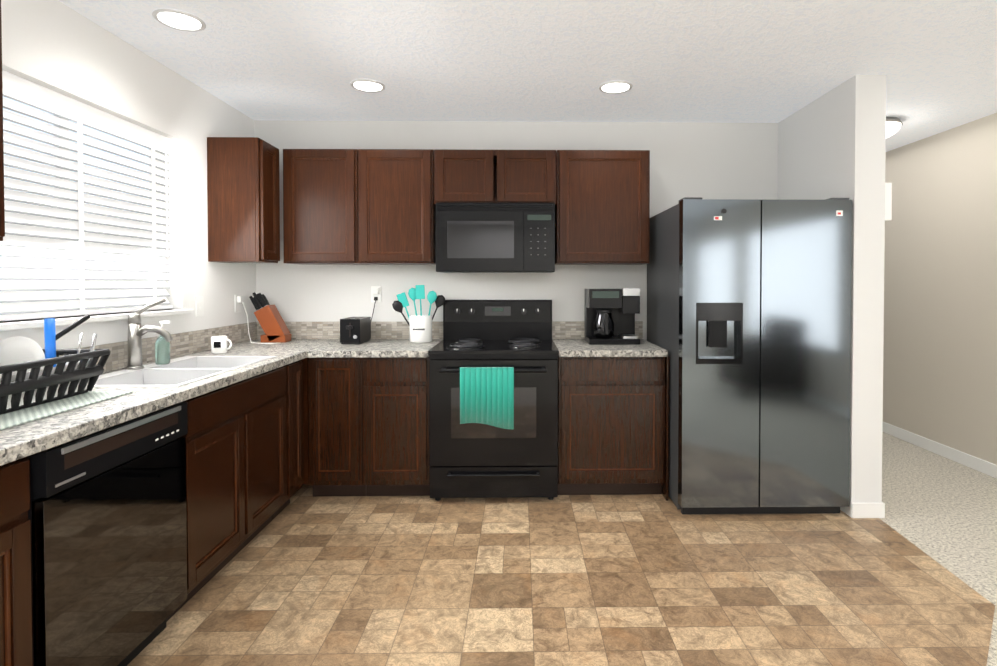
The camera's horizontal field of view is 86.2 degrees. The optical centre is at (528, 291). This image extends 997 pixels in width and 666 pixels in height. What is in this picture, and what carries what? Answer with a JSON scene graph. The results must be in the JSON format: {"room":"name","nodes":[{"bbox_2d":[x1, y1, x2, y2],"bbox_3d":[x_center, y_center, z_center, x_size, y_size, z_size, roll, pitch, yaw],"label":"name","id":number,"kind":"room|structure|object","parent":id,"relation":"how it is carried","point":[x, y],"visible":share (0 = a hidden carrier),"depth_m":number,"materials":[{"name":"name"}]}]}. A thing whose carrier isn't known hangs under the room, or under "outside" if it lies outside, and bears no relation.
{"room":"kitchen","nodes":[
{"label":"kitchen","id":0,"kind":"room"},
{"bbox_2d":[0,0,255,372],"bbox_3d":[-1.947,0.086,0.059,0.150,2.460,7.720,0,1,-1],"label":"wall","id":1,"kind":"structure","parent":0,"point":[57,46],"depth_m":2.74,"materials":[{"name":"paint"}]},
{"bbox_2d":[0,0,4,240],"bbox_3d":[-1.725,-0.516,1.173,0.325,0.743,0.860,0,1,-1],"label":"upper cabinet","id":2,"kind":"object","parent":1,"relation":"attached to","point":[2,220],"visible":1,"depth_m":1.58,"materials":[{"name":"brown wood"}]},
{"bbox_2d":[3,96,160,314],"bbox_3d":[-2.037,-0.359,2.326,0.040,0.935,1.230,0,1,-1],"label":"window","id":3,"kind":"structure","parent":1,"relation":"in","point":[75,162],"depth_m":2.35,"materials":[{"name":"white"}]},
{"bbox_2d":[0,70,172,320],"bbox_3d":[-1.974,-0.360,2.327,0.075,0.929,1.214,0,1,-1],"label":"window blinds","id":4,"kind":"object","parent":3,"relation":"attached to","point":[53,258],"visible":1,"depth_m":2.32,"materials":[{"name":"white plastic"}]},
{"bbox_2d":[0,309,192,330],"bbox_3d":[-1.940,0.121,2.335,0.155,0.025,1.270,0,1,-1],"label":"window sill","id":5,"kind":"structure","parent":1,"relation":"attached to","point":[27,324],"depth_m":2.27,"materials":[{"name":"white paint"}]},
{"bbox_2d":[59,322,258,371],"bbox_3d":[-1.900,0.302,2.263,0.009,0.124,3.019,0,1,-1],"label":"backsplash","id":6,"kind":"structure","parent":1,"relation":"attached to","point":[185,343],"depth_m":2.94,"materials":[{"name":"tile"}]},
{"bbox_2d":[195,296,203,316],"label":"outlet plates","id":7,"kind":"object","parent":1,"relation":"attached to","point":[199,301],"depth_m":3.09,"materials":[{"name":"white plastic"}]},
{"bbox_2d":[207,137,279,262],"bbox_3d":[-1.758,-0.551,3.307,0.325,0.743,0.250,0,1,-1],"label":"upper cabinet","id":8,"kind":"object","parent":1,"relation":"attached to","point":[243,193],"visible":1,"depth_m":3.18,"materials":[{"name":"brown wood"}]},
{"bbox_2d":[254,120,777,340],"bbox_3d":[-0.071,0.023,3.873,3.720,2.460,0.150,0,1,-1],"label":"wall","id":9,"kind":"structure","parent":0,"point":[710,160],"depth_m":3.79,"materials":[{"name":"paint"}]},
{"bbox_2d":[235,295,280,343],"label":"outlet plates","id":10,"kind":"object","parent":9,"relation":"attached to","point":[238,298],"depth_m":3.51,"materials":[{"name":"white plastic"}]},
{"bbox_2d":[301,358,307,483],"bbox_3d":[-1.624,0.773,3.489,0.593,0.772,0.586,0,1,-1],"label":"base cabinet","id":11,"kind":"object","parent":9,"relation":"attached to","point":[305,424],"depth_m":3.20,"materials":[{"name":"brown wood"}]},
{"bbox_2d":[283,149,368,264],"bbox_3d":[-1.355,-0.556,3.604,0.481,0.743,0.325,0,1,-1],"label":"upper cabinet","id":12,"kind":"object","parent":9,"relation":"attached to","point":[320,206],"visible":0.88,"depth_m":3.45,"materials":[{"name":"brown wood"}]},
{"bbox_2d":[259,321,442,338],"bbox_3d":[-1.250,0.277,3.778,1.297,0.124,0.008,0,1,-1],"label":"backsplash","id":13,"kind":"structure","parent":9,"relation":"attached to","point":[298,330],"depth_m":3.77,"materials":[{"name":"tile"}]},
{"bbox_2d":[371,286,380,320],"label":"outlet plates","id":14,"kind":"object","parent":9,"relation":"attached to","point":[375,294],"depth_m":3.77,"materials":[{"name":"white plastic"}]},
{"bbox_2d":[358,149,435,264],"bbox_3d":[-0.866,-0.557,3.611,0.490,0.743,0.325,0,1,-1],"label":"upper cabinet","id":15,"kind":"object","parent":9,"relation":"attached to","point":[396,215],"visible":0.9,"depth_m":3.46,"materials":[{"name":"brown wood"}]},
{"bbox_2d":[434,149,555,205],"bbox_3d":[-0.217,-0.751,3.618,0.800,0.355,0.325,0,1,-1],"label":"upper cabinet","id":16,"kind":"object","parent":9,"relation":"attached to","point":[494,176],"visible":0.9,"depth_m":3.46,"materials":[{"name":"brown wood"}]},
{"bbox_2d":[436,203,554,272],"bbox_3d":[-0.211,-0.348,3.574,0.757,0.441,0.422,0,1,-1],"label":"microwave","id":17,"kind":"object","parent":16,"relation":"attached to","point":[495,237],"visible":1,"depth_m":3.37,"materials":[{"name":"black"}]},
{"bbox_2d":[552,321,642,338],"bbox_3d":[0.497,0.277,3.805,0.648,0.124,0.008,0,1,-1],"label":"backsplash","id":18,"kind":"structure","parent":9,"relation":"attached to","point":[560,329],"depth_m":3.80,"materials":[{"name":"tile"}]},
{"bbox_2d":[555,150,649,264],"bbox_3d":[0.492,-0.557,3.632,0.610,0.743,0.325,0,1,-1],"label":"upper cabinet","id":19,"kind":"object","parent":9,"relation":"attached to","point":[602,211],"visible":1,"depth_m":3.48,"materials":[{"name":"brown wood"}]},
{"bbox_2d":[58,0,996,151],"bbox_3d":[0.646,-1.218,1.518,5.380,0.100,10.900,0,1,-1],"label":"ceiling","id":20,"kind":"structure","parent":0,"point":[765,61],"depth_m":2.68,"materials":[{"name":"paint"}]},
{"bbox_2d":[152,9,205,31],"bbox_3d":[-1.517,-1.176,2.315,0.195,0.010,0.195,1,1,44],"label":"recessed light","id":21,"kind":"object","parent":20,"relation":"in","point":[179,20],"depth_m":2.31,"materials":[{"name":"white"}]},
{"bbox_2d":[350,79,384,92],"bbox_3d":[-0.929,-1.188,3.084,0.195,0.010,0.195,1,1,44],"label":"recessed light","id":22,"kind":"object","parent":20,"relation":"in","point":[364,85],"depth_m":3.07,"materials":[{"name":"white plastic"}]},
{"bbox_2d":[599,81,632,93],"bbox_3d":[0.511,-1.189,3.107,0.195,0.010,0.195,1,1,44],"label":"recessed light","id":23,"kind":"object","parent":20,"relation":"in","point":[612,87],"depth_m":3.10,"materials":[{"name":"white"}]},
{"bbox_2d":[886,117,902,137],"bbox_3d":[2.490,-1.139,3.808,0.320,0.135,0.320,0,1,-1],"label":"light","id":24,"kind":"object","parent":20,"relation":"attached to","point":[894,125],"visible":0.21,"depth_m":3.68,"materials":[{"name":"white glass"}]},
{"bbox_2d":[127,484,994,665],"bbox_3d":[0.030,1.277,2.225,3.870,0.004,3.190,0,1,-1],"label":"floor","id":25,"kind":"structure","parent":0,"point":[304,577],"depth_m":2.25,"materials":[{"name":"brown tile"}]},
{"bbox_2d":[0,457,32,665],"bbox_3d":[-1.589,0.863,1.095,0.593,0.872,0.615,0,1,-1],"label":"base cabinet","id":26,"kind":"object","parent":25,"relation":"on","point":[16,647],"visible":0.81,"depth_m":1.35,"materials":[{"name":"brown wood"}]},
{"bbox_2d":[27,402,187,665],"bbox_3d":[-1.574,0.855,1.711,0.596,0.868,0.607,0,1,-1],"label":"dishwasher","id":27,"kind":"object","parent":25,"relation":"on","point":[107,514],"visible":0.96,"depth_m":1.63,"materials":[{"name":"black metal"}]},
{"bbox_2d":[166,366,286,621],"bbox_3d":[-1.610,0.840,2.472,0.593,0.872,0.900,0,1,-1],"label":"base cabinet","id":28,"kind":"object","parent":25,"relation":"on","point":[236,466],"visible":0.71,"depth_m":2.38,"materials":[{"name":"brown wood"}]},
{"bbox_2d":[0,339,331,465],"bbox_3d":[-1.592,0.458,2.270,0.622,0.193,3.017,0,1,-1],"label":"countertop","id":29,"kind":"structure","parent":28,"relation":"on","point":[153,386],"depth_m":2.06,"materials":[{"name":"stone"}]},
{"bbox_2d":[0,391,132,429],"bbox_3d":[-1.653,0.373,1.573,0.435,0.006,0.730,0,1,-1],"label":"drying mat","id":30,"kind":"object","parent":29,"relation":"on","point":[23,416],"visible":0.5,"depth_m":1.68,"materials":[{"name":"white fabric"}]},
{"bbox_2d":[0,314,110,414],"bbox_3d":[-1.699,0.226,1.685,0.349,0.281,0.544,0,1,-1],"label":"dish rack","id":31,"kind":"object","parent":30,"relation":"on","point":[33,373],"visible":1,"depth_m":1.78,"materials":[{"name":"black plastic"}]},
{"bbox_2d":[126,299,172,369],"bbox_3d":[-1.761,0.196,2.487,0.188,0.322,0.126,0,1,-1],"label":"faucet","id":32,"kind":"object","parent":29,"relation":"on","point":[136,331],"visible":1,"depth_m":2.45,"materials":[{"name":"silver metal"}]},
{"bbox_2d":[155,321,171,364],"bbox_3d":[-1.787,0.250,2.605,0.071,0.210,0.062,0,1,-1],"label":"soap bottle","id":33,"kind":"object","parent":29,"relation":"on","point":[162,350],"visible":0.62,"depth_m":2.58,"materials":[{"name":"teal plastic"}]},
{"bbox_2d":[94,356,276,386],"bbox_3d":[-1.604,0.455,2.466,0.490,0.193,0.840,0,1,-1],"label":"sink","id":34,"kind":"object","parent":29,"relation":"in","point":[183,371],"depth_m":2.45,"materials":[{"name":"white ceramic"}]},
{"bbox_2d":[211,336,231,353],"bbox_3d":[-1.742,0.304,3.024,0.114,0.095,0.086,0,1,-1],"label":"mug","id":35,"kind":"object","parent":29,"relation":"on","point":[218,344],"visible":1,"depth_m":2.99,"materials":[{"name":"white ceramic"}]},
{"bbox_2d":[249,292,290,342],"bbox_3d":[-1.749,0.174,3.604,0.246,0.336,0.100,0,1,-1],"label":"knife block","id":36,"kind":"object","parent":29,"relation":"on","point":[271,322],"visible":1,"depth_m":3.56,"materials":[{"name":"brown wood"}]},
{"bbox_2d":[272,360,303,519],"bbox_3d":[-1.619,0.831,3.039,0.593,0.872,0.228,0,1,-1],"label":"base cabinet","id":37,"kind":"object","parent":25,"relation":"on","point":[294,392],"visible":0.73,"depth_m":3.04,"materials":[{"name":"brown wood"}]},
{"bbox_2d":[307,357,365,496],"bbox_3d":[-1.162,0.823,3.478,0.325,0.872,0.628,0,1,-1],"label":"base cabinet","id":38,"kind":"object","parent":25,"relation":"on","point":[335,421],"visible":0.67,"depth_m":3.17,"materials":[{"name":"brown wood"}]},
{"bbox_2d":[362,357,429,495],"bbox_3d":[-0.796,0.823,3.484,0.400,0.872,0.628,0,1,-1],"label":"base cabinet","id":39,"kind":"object","parent":25,"relation":"on","point":[396,440],"visible":0.83,"depth_m":3.18,"materials":[{"name":"brown wood"}]},
{"bbox_2d":[308,339,442,357],"bbox_3d":[-0.944,0.366,3.448,0.695,0.040,0.677,0,1,-1],"label":"countertop","id":40,"kind":"structure","parent":39,"relation":"on","point":[373,348],"depth_m":3.20,"materials":[{"name":"stone"}]},
{"bbox_2d":[340,317,370,343],"bbox_3d":[-1.156,0.260,3.559,0.130,0.166,0.272,0,1,-1],"label":"toaster","id":41,"kind":"object","parent":40,"relation":"on","point":[355,330],"visible":1,"depth_m":3.45,"materials":[{"name":"black plastic"}]},
{"bbox_2d":[392,285,444,342],"bbox_3d":[-0.740,0.149,3.599,0.350,0.386,0.154,0,1,-1],"label":"utensil crock","id":42,"kind":"object","parent":40,"relation":"on","point":[420,328],"visible":1,"depth_m":3.58,"materials":[{"name":"white ceramic"}]},
{"bbox_2d":[428,300,558,500],"bbox_3d":[-0.208,0.663,3.432,0.768,1.195,0.736,0,1,-1],"label":"range","id":43,"kind":"object","parent":25,"relation":"on","point":[493,390],"visible":1,"depth_m":3.14,"materials":[{"name":"black metal"}]},
{"bbox_2d":[460,367,513,428],"bbox_3d":[-0.238,0.618,3.090,0.310,0.358,0.055,0,1,-1],"label":"towel","id":44,"kind":"object","parent":43,"relation":"hanging from","point":[486,393],"depth_m":3.07,"materials":[{"name":"teal fabric"}]},
{"bbox_2d":[558,356,664,494],"bbox_3d":[0.501,0.823,3.504,0.645,0.872,0.628,0,1,-1],"label":"base cabinet","id":45,"kind":"object","parent":25,"relation":"on","point":[611,425],"visible":0.81,"depth_m":3.20,"materials":[{"name":"brown wood"}]},
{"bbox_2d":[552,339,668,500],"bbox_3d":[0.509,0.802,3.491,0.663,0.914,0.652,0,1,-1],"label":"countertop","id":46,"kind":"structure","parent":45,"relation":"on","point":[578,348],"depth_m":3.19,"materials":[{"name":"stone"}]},
{"bbox_2d":[584,288,639,344],"bbox_3d":[0.559,0.160,3.557,0.330,0.365,0.285,0,1,-1],"label":"coffee maker","id":47,"kind":"object","parent":46,"relation":"on","point":[610,316],"visible":1,"depth_m":3.46,"materials":[{"name":"black plastic"}]},
{"bbox_2d":[647,197,851,513],"bbox_3d":[1.317,0.368,3.369,0.940,1.787,0.851,0,1,-1],"label":"fridge","id":48,"kind":"object","parent":25,"relation":"on","point":[749,315],"visible":0.98,"depth_m":2.95,"materials":[{"name":"grey metal"}]},
{"bbox_2d":[778,75,885,517],"bbox_3d":[1.859,0.006,4.903,0.170,2.460,3.910,0,1,-1],"label":"wall","id":49,"kind":"structure","parent":0,"point":[832,143],"depth_m":2.96,"materials":[{"name":"paint"}]},
{"bbox_2d":[855,502,884,517],"bbox_3d":[1.952,1.191,4.918,0.016,0.090,3.922,0,1,-1],"label":"baseboard","id":50,"kind":"structure","parent":49,"relation":"attached to","point":[868,510],"depth_m":2.96,"materials":[{"name":"white"}]},
{"bbox_2d":[885,183,891,221],"bbox_3d":[1.994,-0.498,2.998,0.042,0.210,0.106,0,1,-1],"label":"thermostat","id":51,"kind":"object","parent":49,"relation":"attached to","point":[888,201],"visible":0.46,"depth_m":2.94,"materials":[{"name":"white plastic"}]},
{"bbox_2d":[879,432,996,665],"bbox_3d":[0.646,1.321,1.560,5.380,0.060,10.900,0,1,-1],"label":"floor carpet","id":52,"kind":"object","parent":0,"point":[941,510],"depth_m":3.06,"materials":[{"name":"beige carpet"}]},
{"bbox_2d":[883,113,996,464],"bbox_3d":[3.259,0.059,1.655,0.150,2.460,10.750,0,1,-1],"label":"wall","id":53,"kind":"structure","parent":0,"point":[940,329],"depth_m":4.02,"materials":[{"name":"paint"}]},
{"bbox_2d":[882,422,996,478],"bbox_3d":[3.177,1.245,1.598,0.016,0.090,10.600,0,1,-1],"label":"baseboard","id":54,"kind":"structure","parent":53,"relation":"attached to","point":[983,466],"depth_m":4.01,"materials":[{"name":"white"}]}
]}

